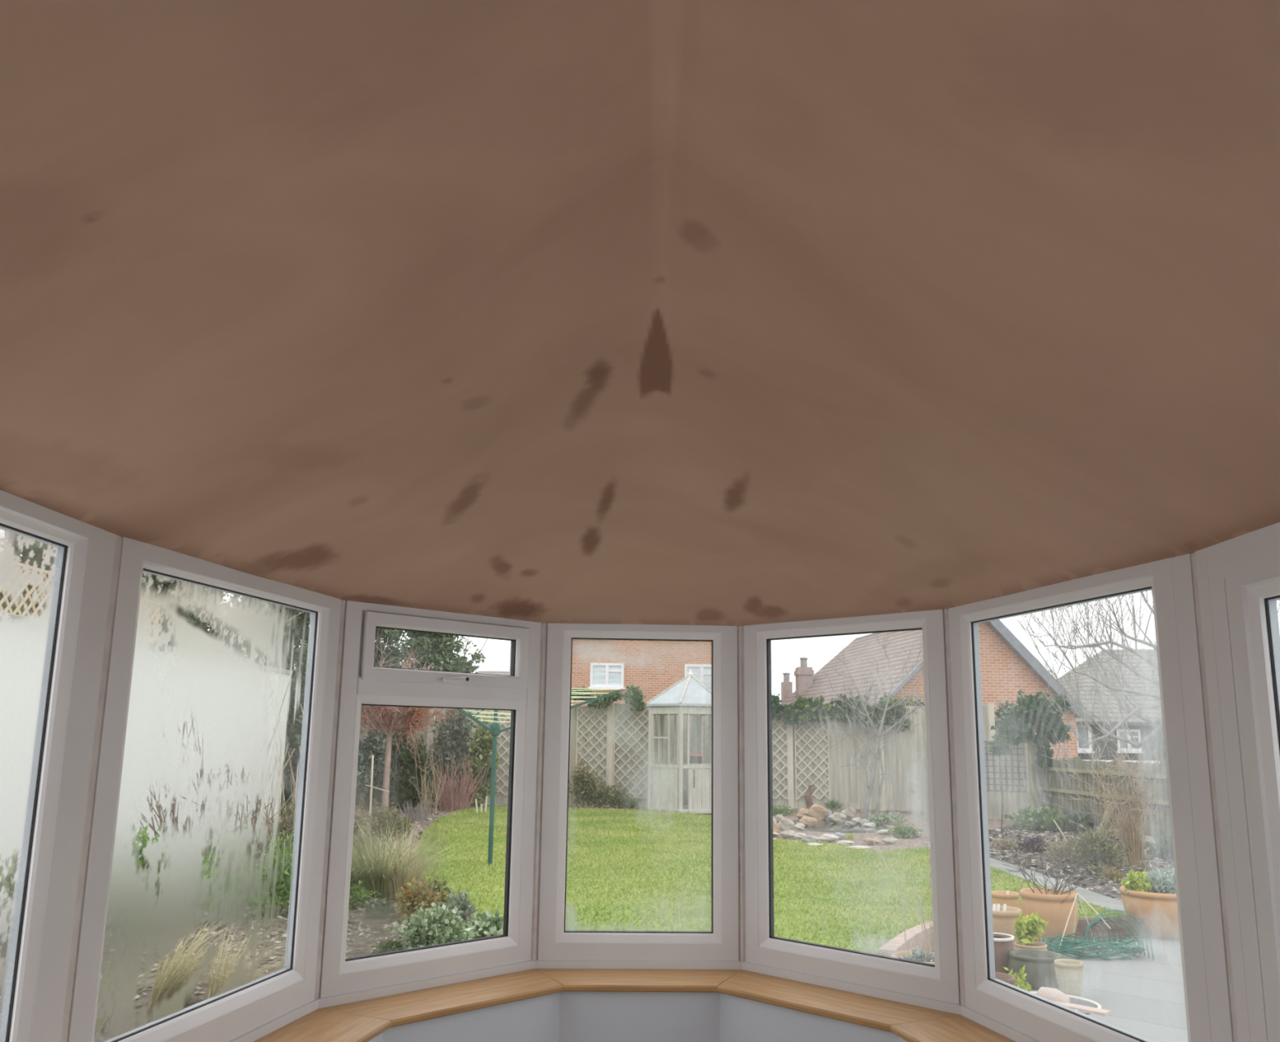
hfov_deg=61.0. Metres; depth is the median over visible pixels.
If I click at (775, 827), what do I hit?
rockery stone
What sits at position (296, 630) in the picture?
conifer tree
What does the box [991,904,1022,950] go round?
plant pot
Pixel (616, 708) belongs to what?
trellis
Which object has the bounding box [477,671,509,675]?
bungalow
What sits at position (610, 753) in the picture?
fence post
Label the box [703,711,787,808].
fence
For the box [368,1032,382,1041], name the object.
wall
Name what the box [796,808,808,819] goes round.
rockery stone
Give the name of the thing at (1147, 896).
plant pot
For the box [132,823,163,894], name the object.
shrub
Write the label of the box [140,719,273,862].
bare shrub
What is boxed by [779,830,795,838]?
rockery stone
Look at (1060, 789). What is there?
fence
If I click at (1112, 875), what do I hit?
plant
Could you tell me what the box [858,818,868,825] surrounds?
rockery stone
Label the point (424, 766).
bare shrub
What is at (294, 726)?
evergreen shrub
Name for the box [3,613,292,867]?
wall
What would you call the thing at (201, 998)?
leaf litter
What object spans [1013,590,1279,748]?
bare tree
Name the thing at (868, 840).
rockery stone
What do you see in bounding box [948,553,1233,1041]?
window
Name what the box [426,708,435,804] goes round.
fence post
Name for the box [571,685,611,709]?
ivy
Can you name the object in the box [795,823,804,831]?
rockery stone
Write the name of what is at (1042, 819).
leafy plant
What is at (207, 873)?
shrub
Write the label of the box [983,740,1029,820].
trellis
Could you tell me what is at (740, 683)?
post
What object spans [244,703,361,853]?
bare shrub
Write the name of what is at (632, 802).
ferns
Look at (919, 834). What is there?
rockery stone
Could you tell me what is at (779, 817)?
rockery stone
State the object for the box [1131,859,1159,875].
plant
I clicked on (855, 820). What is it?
rockery stone
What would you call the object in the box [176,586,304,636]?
conifer tree
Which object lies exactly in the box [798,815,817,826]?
rockery stone
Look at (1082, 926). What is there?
slab
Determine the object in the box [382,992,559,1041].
wall
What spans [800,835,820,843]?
rockery stone
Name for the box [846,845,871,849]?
rockery stone
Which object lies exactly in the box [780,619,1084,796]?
brick house
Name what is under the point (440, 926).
ivy
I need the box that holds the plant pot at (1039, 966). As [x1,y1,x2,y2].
[1007,949,1062,990]
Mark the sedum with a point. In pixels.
(781, 811)
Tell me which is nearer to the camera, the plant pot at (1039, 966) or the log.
the plant pot at (1039, 966)
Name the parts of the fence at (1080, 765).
rail, rail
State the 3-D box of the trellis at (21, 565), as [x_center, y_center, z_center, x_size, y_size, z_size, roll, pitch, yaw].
[-5.818,0.573,9.763,0.040,0.520,2.240,1,-11,0]
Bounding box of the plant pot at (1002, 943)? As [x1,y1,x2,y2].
[993,933,1013,973]
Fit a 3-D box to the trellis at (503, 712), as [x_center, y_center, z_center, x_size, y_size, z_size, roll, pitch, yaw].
[-3.160,5.158,24.450,0.710,2.010,0.026,1,-11,0]
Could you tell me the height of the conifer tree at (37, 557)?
4.076 m
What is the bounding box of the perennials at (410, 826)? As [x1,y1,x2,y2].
[395,816,414,835]
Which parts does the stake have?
post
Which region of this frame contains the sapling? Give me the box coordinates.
[1033,711,1096,834]
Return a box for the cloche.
[1040,893,1154,960]
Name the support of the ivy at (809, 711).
attached to the fence at (900, 753)
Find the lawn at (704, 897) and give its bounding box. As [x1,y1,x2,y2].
[417,806,1128,955]
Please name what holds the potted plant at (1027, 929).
on the patio
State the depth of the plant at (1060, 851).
14.05 m
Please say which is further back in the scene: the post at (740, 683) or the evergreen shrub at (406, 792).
the evergreen shrub at (406, 792)
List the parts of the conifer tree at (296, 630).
crown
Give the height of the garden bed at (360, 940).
0.035 m
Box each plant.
[348,880,381,908]
[358,897,399,915]
[856,811,907,824]
[989,836,1024,849]
[1003,804,1071,831]
[1003,965,1031,991]
[1013,911,1048,951]
[1017,835,1050,853]
[1034,835,1080,861]
[1056,810,1097,832]
[1097,865,1125,882]
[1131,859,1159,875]
[1144,832,1173,859]
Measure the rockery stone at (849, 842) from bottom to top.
0.074 m
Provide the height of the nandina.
0.389 m
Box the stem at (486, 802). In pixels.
[484,796,487,812]
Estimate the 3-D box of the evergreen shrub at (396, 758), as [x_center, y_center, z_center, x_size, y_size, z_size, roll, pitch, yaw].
[-5.346,5.067,23.700,1.564,2.266,1.168,-7,-14,35]
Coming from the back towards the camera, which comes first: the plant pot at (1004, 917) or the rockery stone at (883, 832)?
the rockery stone at (883, 832)
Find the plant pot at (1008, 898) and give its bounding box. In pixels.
[991,890,1019,908]
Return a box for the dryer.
[457,688,620,866]
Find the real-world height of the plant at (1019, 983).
0.252 m
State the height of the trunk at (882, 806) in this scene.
2.330 m
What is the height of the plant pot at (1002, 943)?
0.285 m
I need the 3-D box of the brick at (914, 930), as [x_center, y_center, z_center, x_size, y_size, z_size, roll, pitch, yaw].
[2.121,3.237,8.340,0.113,0.190,0.222,-6,-13,30]
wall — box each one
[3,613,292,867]
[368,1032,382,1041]
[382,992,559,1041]
[558,991,719,1041]
[720,993,898,1041]
[898,1037,907,1041]
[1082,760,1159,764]
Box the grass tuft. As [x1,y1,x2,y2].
[823,799,843,810]
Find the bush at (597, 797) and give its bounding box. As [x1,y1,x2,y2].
[568,759,633,809]
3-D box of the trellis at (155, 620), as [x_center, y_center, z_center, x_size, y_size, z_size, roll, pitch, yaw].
[-5.824,1.027,12.018,0.040,0.520,2.240,1,-11,0]
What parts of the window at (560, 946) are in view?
pane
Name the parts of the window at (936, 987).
pane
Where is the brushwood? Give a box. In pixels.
[244,816,281,844]
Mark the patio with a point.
(1144, 997)
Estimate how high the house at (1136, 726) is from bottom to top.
5.696 m
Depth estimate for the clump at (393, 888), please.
10.03 m
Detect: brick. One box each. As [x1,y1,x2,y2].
[879,942,903,956]
[889,936,911,951]
[897,931,919,951]
[905,927,928,951]
[914,924,933,951]
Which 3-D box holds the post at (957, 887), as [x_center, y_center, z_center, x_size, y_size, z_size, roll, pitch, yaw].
[1.084,0.916,3.627,0.092,1.302,0.092,1,-11,0]
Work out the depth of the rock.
20.48 m
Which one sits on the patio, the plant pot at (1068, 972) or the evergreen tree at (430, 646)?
the plant pot at (1068, 972)
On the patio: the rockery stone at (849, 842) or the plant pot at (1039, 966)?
the plant pot at (1039, 966)
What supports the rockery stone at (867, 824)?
on the pond
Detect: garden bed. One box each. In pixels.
[0,838,431,1023]
[280,791,1016,922]
[988,824,1174,901]
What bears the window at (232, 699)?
in the wall at (379, 1038)
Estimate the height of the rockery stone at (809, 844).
0.052 m
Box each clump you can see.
[94,956,194,1035]
[147,907,285,1011]
[205,921,285,999]
[254,808,493,899]
[351,817,479,898]
[885,822,923,838]
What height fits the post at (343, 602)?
1.302 m
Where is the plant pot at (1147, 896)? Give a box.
[1119,863,1178,940]
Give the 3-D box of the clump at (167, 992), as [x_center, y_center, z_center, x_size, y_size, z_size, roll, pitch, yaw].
[-2.012,2.377,6.080,1.097,0.626,1.078,-8,-14,38]
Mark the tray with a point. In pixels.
(1086, 1006)
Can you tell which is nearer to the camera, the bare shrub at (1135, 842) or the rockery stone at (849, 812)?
the bare shrub at (1135, 842)
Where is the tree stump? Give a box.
[804,785,815,808]
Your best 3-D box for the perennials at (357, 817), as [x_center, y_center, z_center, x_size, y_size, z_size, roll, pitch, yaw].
[-3.999,4.208,15.105,0.802,0.628,0.622,1,-11,0]
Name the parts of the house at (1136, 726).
pane, sill, sill, pane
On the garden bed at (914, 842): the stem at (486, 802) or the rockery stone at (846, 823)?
the stem at (486, 802)
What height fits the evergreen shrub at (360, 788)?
1.548 m
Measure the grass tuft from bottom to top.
0.275 m
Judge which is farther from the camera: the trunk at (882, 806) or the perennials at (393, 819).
the trunk at (882, 806)
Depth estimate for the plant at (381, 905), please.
8.95 m
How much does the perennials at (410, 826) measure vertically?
0.322 m
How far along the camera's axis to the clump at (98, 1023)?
5.47 m
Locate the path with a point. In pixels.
(1094, 898)
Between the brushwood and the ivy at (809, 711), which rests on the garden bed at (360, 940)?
the brushwood
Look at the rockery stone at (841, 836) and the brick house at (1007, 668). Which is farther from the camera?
the brick house at (1007, 668)
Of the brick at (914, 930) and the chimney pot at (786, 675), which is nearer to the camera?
the brick at (914, 930)
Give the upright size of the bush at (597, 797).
1.236 m
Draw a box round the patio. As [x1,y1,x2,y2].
[1031,938,1188,1041]
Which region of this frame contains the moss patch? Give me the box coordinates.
[844,833,856,839]
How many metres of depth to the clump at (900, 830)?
17.22 m
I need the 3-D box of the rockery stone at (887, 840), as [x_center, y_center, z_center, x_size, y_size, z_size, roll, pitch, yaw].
[3.690,4.731,16.105,0.258,0.099,0.193,1,-11,0]
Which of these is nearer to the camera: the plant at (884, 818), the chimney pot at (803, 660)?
the plant at (884, 818)
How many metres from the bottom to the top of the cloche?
0.488 m
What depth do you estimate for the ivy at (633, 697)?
24.34 m
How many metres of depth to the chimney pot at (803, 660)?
43.15 m
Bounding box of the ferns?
[616,795,642,808]
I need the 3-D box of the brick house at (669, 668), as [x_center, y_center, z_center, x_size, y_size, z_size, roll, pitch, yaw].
[0.185,5.812,43.203,8.291,9.444,7.700,1,-11,0]
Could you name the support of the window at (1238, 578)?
in the wall
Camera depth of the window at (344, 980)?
3.85 m
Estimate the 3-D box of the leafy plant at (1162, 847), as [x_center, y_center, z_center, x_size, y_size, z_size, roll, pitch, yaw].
[7.101,4.377,14.621,0.518,0.388,0.498,-10,-15,42]
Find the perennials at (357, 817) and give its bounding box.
[353,802,382,844]
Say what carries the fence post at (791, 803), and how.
on the garden bed at (914, 842)
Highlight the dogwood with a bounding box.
[427,746,488,811]
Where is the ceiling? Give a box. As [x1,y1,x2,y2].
[0,0,1279,626]
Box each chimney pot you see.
[782,672,790,681]
[799,657,808,666]
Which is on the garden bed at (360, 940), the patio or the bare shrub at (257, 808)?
the bare shrub at (257, 808)
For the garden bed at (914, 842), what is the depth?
18.07 m
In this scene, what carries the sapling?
on the garden bed at (1039, 870)
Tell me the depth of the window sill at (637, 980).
3.92 m
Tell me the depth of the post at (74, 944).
2.44 m
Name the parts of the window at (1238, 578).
sash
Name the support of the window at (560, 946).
in the wall at (584, 1016)
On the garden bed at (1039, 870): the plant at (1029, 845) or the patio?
the plant at (1029, 845)
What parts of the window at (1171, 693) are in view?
pane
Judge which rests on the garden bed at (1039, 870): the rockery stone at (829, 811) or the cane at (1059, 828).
the cane at (1059, 828)
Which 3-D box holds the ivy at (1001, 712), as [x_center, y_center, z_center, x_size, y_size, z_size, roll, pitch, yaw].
[7.902,4.426,24.350,1.369,0.840,0.635,1,-11,0]
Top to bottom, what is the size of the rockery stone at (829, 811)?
0.244 m
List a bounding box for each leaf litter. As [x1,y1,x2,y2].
[0,873,410,1015]
[988,826,1173,901]
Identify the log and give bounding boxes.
[1097,804,1119,837]
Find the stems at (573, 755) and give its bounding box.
[568,694,611,808]
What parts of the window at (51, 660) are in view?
pane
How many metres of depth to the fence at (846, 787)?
24.42 m
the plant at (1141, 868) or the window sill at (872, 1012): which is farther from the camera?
the plant at (1141, 868)
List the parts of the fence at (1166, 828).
rail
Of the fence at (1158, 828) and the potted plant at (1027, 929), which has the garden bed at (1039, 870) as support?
the fence at (1158, 828)
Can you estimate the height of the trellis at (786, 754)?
2.010 m
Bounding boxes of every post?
[60,535,122,1041]
[314,600,346,999]
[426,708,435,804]
[530,622,547,960]
[606,701,613,807]
[702,715,702,764]
[737,626,745,961]
[786,703,794,809]
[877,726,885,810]
[943,608,965,1006]
[986,703,995,740]
[1026,740,1045,809]
[1191,552,1238,1041]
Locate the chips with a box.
[206,804,922,869]
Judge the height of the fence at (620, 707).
2.274 m
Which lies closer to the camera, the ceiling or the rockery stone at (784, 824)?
the ceiling
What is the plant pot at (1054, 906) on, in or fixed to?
on the patio
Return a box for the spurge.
[421,875,455,906]
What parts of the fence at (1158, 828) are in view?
rail, rail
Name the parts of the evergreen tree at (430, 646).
crown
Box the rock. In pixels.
[808,804,828,820]
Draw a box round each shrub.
[0,853,17,956]
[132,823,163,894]
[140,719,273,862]
[142,840,216,894]
[182,668,297,867]
[209,594,299,751]
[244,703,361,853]
[251,829,294,917]
[267,799,296,856]
[280,644,373,819]
[355,739,379,811]
[358,726,392,809]
[376,728,413,804]
[390,734,438,813]
[409,737,446,816]
[419,708,477,804]
[438,886,480,924]
[445,712,502,807]
[1060,822,1136,874]
[1064,719,1169,866]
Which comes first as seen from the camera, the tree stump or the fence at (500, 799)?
the tree stump
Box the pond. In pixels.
[791,819,889,833]
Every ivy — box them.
[370,938,403,955]
[383,900,485,950]
[462,908,503,939]
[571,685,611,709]
[597,684,647,711]
[771,693,801,725]
[782,693,924,733]
[994,700,1017,732]
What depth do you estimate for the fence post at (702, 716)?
24.51 m
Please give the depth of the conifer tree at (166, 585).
17.29 m
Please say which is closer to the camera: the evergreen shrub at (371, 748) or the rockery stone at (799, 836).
the rockery stone at (799, 836)
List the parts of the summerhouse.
corner post, corner post, wall panel, rail, rail, rail, corner post, wall panel, rail, rail, corner post, door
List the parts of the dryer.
arm, arm, arm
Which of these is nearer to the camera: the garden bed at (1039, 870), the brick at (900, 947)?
the brick at (900, 947)
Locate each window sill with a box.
[253,1008,391,1041]
[320,968,563,1027]
[535,968,741,992]
[716,969,959,1032]
[890,1015,1015,1041]
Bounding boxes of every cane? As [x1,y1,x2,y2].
[1000,767,1003,833]
[1053,820,1078,859]
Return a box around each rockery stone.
[773,821,779,833]
[773,831,779,836]
[775,814,784,822]
[777,818,795,831]
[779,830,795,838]
[793,832,805,839]
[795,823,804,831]
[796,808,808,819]
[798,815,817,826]
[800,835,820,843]
[806,843,823,846]
[818,833,839,842]
[824,809,831,820]
[827,812,846,823]
[834,832,845,839]
[836,840,854,845]
[840,807,856,821]
[844,821,853,826]
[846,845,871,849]
[851,817,860,823]
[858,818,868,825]
[862,822,875,826]
[863,837,881,844]
[876,829,892,834]
[881,837,897,844]
[913,831,923,836]
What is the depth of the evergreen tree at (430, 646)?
26.58 m
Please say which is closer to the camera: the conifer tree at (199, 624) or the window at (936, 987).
the window at (936, 987)
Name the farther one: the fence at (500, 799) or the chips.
the fence at (500, 799)
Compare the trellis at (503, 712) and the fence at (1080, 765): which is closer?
the fence at (1080, 765)
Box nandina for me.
[391,875,446,921]
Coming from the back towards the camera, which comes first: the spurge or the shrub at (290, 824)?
the shrub at (290, 824)
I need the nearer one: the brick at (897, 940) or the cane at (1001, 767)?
the brick at (897, 940)
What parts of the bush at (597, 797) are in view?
stem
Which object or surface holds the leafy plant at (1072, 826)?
on the garden bed at (1039, 870)
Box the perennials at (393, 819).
[362,804,408,840]
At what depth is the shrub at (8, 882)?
7.17 m
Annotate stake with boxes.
[365,755,389,823]
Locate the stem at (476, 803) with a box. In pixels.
[475,799,478,813]
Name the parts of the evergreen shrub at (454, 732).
stem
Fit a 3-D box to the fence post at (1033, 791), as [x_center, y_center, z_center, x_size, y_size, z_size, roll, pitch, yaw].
[7.775,5.081,21.230,0.340,1.560,0.280,1,-11,0]
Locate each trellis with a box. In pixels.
[0,562,51,617]
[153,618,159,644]
[484,710,511,795]
[576,706,608,794]
[613,706,648,798]
[772,711,789,800]
[794,713,830,800]
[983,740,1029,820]
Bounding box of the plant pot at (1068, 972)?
[1053,959,1083,997]
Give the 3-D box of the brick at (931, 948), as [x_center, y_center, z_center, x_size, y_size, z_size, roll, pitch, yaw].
[2.240,3.276,8.528,0.113,0.190,0.219,-7,-14,33]
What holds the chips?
on the garden bed at (914, 842)
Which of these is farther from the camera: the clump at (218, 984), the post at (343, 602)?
the clump at (218, 984)
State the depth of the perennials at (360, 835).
12.67 m
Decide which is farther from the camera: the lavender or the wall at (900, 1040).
the lavender
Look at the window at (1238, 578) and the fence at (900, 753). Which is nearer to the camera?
the window at (1238, 578)
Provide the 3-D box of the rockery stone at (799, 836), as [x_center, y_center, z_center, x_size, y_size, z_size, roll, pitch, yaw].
[2.456,4.839,16.718,0.200,0.094,0.140,1,-11,0]
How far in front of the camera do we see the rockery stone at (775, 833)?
16.96 m
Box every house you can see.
[570,639,711,786]
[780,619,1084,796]
[1057,648,1165,760]
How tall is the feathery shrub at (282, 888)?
0.721 m
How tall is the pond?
0.042 m
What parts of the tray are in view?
dish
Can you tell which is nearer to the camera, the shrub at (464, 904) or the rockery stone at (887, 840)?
the shrub at (464, 904)
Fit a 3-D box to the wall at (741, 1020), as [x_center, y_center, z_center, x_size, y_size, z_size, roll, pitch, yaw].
[0.630,1.977,3.660,0.322,0.678,0.968,12,-16,-43]
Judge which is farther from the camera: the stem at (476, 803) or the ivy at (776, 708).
the ivy at (776, 708)
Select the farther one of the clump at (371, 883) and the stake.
the stake
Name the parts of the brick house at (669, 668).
sill, pane, pane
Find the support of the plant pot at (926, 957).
on the patio
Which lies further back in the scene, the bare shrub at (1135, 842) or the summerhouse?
the summerhouse
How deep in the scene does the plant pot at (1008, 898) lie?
9.70 m
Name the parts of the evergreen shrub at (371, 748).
stem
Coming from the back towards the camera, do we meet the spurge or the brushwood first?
the brushwood
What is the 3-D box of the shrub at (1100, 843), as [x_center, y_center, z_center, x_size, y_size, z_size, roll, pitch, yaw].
[5.437,3.865,12.807,0.733,0.632,0.747,-9,-15,40]
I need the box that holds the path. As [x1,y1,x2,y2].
[927,841,1126,915]
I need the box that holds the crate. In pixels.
[689,754,702,764]
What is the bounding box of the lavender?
[398,800,431,822]
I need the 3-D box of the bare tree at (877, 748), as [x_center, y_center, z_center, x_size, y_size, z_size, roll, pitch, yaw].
[4.488,3.832,20.600,2.311,3.756,1.743,3,-12,-9]
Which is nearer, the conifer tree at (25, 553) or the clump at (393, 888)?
the clump at (393, 888)
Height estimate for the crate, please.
0.200 m
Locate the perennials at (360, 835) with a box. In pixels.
[351,826,377,862]
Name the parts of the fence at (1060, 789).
rail, rail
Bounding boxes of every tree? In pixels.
[0,533,43,609]
[3,541,55,616]
[141,572,212,646]
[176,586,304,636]
[271,604,415,732]
[296,627,414,673]
[359,637,461,814]
[384,629,487,736]
[817,633,924,823]
[986,690,1105,810]
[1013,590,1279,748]
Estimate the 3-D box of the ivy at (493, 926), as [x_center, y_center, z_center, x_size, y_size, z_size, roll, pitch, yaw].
[-1.081,2.896,7.683,0.502,0.303,0.363,1,-11,0]
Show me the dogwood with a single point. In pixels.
(450, 803)
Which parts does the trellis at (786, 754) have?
frame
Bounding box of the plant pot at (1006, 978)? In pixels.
[995,972,1015,986]
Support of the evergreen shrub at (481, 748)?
on the garden bed at (914, 842)
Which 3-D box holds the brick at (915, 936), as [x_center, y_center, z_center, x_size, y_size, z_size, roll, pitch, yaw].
[2.010,3.196,8.143,0.113,0.190,0.226,-5,-13,27]
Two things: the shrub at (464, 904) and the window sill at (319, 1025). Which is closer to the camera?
the window sill at (319, 1025)
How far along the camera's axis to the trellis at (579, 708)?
24.49 m
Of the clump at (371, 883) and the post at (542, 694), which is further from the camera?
the clump at (371, 883)
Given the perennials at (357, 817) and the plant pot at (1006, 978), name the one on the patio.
the plant pot at (1006, 978)
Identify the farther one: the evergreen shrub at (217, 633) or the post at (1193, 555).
the evergreen shrub at (217, 633)
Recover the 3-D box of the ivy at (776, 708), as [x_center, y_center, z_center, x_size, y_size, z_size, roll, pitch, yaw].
[3.146,4.214,24.402,1.059,0.737,0.632,1,-11,0]
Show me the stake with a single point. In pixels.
(372, 757)
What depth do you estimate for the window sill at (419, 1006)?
3.60 m
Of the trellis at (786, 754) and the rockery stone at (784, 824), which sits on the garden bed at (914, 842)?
the rockery stone at (784, 824)
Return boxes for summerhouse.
[645,670,711,814]
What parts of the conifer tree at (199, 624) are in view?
crown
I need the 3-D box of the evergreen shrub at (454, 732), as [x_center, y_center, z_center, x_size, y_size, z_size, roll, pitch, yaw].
[-3.983,5.024,23.655,1.674,2.368,1.323,5,-12,-18]
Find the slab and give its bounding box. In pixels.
[1074,917,1151,939]
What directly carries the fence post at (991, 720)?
on the garden bed at (914, 842)
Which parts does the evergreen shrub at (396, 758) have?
stem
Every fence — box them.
[359,709,428,803]
[430,708,511,804]
[568,706,608,805]
[613,702,694,806]
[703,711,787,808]
[792,706,879,809]
[883,705,989,812]
[1037,759,1074,822]
[1068,756,1115,832]
[1109,758,1163,844]
[1155,760,1171,839]
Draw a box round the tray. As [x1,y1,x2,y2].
[1030,986,1111,1016]
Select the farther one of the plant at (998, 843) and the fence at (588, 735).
the fence at (588, 735)
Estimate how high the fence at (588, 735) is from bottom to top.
2.235 m
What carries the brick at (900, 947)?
on the patio
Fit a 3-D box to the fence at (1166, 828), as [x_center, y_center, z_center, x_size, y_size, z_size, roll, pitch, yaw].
[7.907,4.099,15.608,0.195,1.270,1.631,1,-11,-1]
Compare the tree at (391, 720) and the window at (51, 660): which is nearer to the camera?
the window at (51, 660)
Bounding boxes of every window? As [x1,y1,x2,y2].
[0,489,116,1041]
[67,537,341,1041]
[317,600,541,1008]
[534,623,742,969]
[742,609,961,1015]
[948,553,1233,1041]
[1195,522,1279,1041]
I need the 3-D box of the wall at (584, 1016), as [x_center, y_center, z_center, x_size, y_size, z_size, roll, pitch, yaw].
[-0.005,2.024,3.937,0.842,0.678,0.322,1,-11,-2]
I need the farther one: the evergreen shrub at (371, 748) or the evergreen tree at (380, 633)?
the evergreen tree at (380, 633)
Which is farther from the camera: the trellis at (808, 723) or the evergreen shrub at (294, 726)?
the trellis at (808, 723)
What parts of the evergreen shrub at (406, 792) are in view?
stem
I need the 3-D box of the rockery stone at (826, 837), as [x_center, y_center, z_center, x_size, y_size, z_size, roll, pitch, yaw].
[2.825,4.757,16.312,0.325,0.121,0.228,1,-11,0]
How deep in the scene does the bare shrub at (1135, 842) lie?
13.64 m
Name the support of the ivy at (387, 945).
on the garden bed at (360, 940)
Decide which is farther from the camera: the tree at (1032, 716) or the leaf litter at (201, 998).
the tree at (1032, 716)
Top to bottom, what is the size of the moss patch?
0.094 m
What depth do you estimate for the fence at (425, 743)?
24.57 m
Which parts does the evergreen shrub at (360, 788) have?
stem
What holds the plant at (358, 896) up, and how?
on the garden bed at (360, 940)
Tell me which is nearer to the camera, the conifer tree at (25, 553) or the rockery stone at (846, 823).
the conifer tree at (25, 553)
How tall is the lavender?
0.400 m
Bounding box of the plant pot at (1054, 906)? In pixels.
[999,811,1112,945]
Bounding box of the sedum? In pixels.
[773,805,796,816]
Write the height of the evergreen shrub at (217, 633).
4.408 m
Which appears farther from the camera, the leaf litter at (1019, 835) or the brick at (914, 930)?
the leaf litter at (1019, 835)
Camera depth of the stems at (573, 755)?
23.51 m
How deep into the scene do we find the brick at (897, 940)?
7.93 m
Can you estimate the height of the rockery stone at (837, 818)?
0.220 m
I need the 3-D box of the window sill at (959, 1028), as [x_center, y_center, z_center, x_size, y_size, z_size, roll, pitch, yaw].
[1.022,1.465,2.864,0.292,0.022,1.199,3,-12,-12]
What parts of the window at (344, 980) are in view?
pane, opener sash, handle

